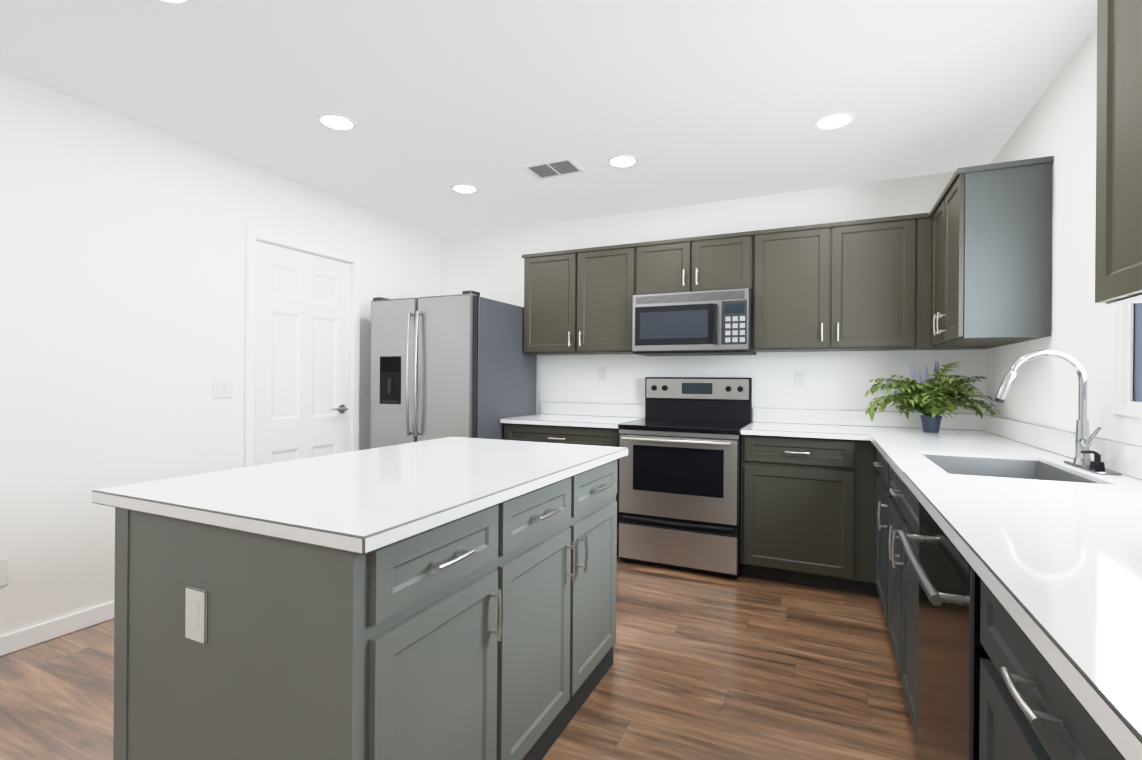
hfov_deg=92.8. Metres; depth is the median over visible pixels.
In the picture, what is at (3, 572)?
outlet
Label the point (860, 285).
upper cabinet
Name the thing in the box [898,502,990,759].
dishwasher
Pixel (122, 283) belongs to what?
wall
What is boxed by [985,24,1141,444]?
wall
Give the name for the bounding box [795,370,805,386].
outlet
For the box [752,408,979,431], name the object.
backsplash
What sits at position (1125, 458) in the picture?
backsplash
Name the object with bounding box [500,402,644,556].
base cabinet
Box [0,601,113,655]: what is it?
baseboard
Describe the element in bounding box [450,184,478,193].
recessed light
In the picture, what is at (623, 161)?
recessed light
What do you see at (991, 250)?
upper cabinet
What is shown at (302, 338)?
door
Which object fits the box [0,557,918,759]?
floor
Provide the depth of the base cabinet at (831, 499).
3.14 m
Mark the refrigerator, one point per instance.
(456, 365)
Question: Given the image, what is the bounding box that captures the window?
[1110,303,1141,416]
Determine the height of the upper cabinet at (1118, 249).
0.815 m
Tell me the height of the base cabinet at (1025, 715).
0.880 m
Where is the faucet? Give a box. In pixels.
[994,350,1121,475]
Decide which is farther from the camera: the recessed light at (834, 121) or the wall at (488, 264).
the wall at (488, 264)
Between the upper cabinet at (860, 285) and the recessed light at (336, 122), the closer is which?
the recessed light at (336, 122)
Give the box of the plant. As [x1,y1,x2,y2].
[865,362,999,432]
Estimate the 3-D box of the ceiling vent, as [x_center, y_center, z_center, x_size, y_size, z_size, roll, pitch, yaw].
[-0.104,-1.296,3.339,0.320,0.008,0.230,0,0,25]
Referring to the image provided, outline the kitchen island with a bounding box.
[92,437,627,759]
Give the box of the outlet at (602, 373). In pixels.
[598,366,606,380]
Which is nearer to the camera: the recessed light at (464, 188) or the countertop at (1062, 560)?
the countertop at (1062, 560)
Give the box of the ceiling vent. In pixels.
[522,157,584,179]
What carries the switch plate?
attached to the wall at (122, 283)
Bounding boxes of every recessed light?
[154,0,193,6]
[316,113,356,131]
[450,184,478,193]
[607,155,638,167]
[813,112,855,130]
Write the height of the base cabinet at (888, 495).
0.880 m
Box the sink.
[922,454,1100,483]
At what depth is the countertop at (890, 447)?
2.35 m
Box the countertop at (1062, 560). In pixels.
[900,468,1141,759]
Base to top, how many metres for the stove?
1.205 m
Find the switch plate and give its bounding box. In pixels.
[213,378,232,397]
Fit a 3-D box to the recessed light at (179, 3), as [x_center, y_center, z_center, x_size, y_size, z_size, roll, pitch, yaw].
[-1.365,-1.307,1.804,0.190,0.004,0.190,0,0,25]
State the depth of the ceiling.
2.41 m
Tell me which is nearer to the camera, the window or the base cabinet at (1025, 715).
the base cabinet at (1025, 715)
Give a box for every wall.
[0,71,440,635]
[441,171,985,421]
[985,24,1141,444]
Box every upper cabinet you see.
[522,213,998,354]
[930,156,1052,346]
[1095,0,1141,303]
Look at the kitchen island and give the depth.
1.27 m
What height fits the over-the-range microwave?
0.411 m
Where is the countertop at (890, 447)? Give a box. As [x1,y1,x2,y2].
[872,436,1077,467]
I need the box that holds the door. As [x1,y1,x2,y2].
[244,226,359,466]
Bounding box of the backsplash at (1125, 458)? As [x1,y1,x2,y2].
[980,414,1141,479]
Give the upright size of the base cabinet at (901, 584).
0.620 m
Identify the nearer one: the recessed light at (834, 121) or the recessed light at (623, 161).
the recessed light at (834, 121)
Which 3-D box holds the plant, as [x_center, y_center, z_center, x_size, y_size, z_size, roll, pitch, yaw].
[2.035,0.092,3.100,0.623,0.416,0.641,0,0,25]
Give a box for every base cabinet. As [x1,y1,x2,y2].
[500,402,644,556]
[740,424,855,592]
[872,448,1083,613]
[884,512,918,744]
[979,584,1115,759]
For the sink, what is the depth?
2.14 m
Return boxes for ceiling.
[0,0,1096,236]
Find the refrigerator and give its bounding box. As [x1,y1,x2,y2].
[370,290,536,448]
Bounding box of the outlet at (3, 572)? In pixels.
[0,558,7,586]
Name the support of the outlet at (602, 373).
attached to the wall at (488, 264)
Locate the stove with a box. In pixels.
[618,377,751,576]
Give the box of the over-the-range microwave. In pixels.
[632,287,755,355]
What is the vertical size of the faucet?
0.406 m

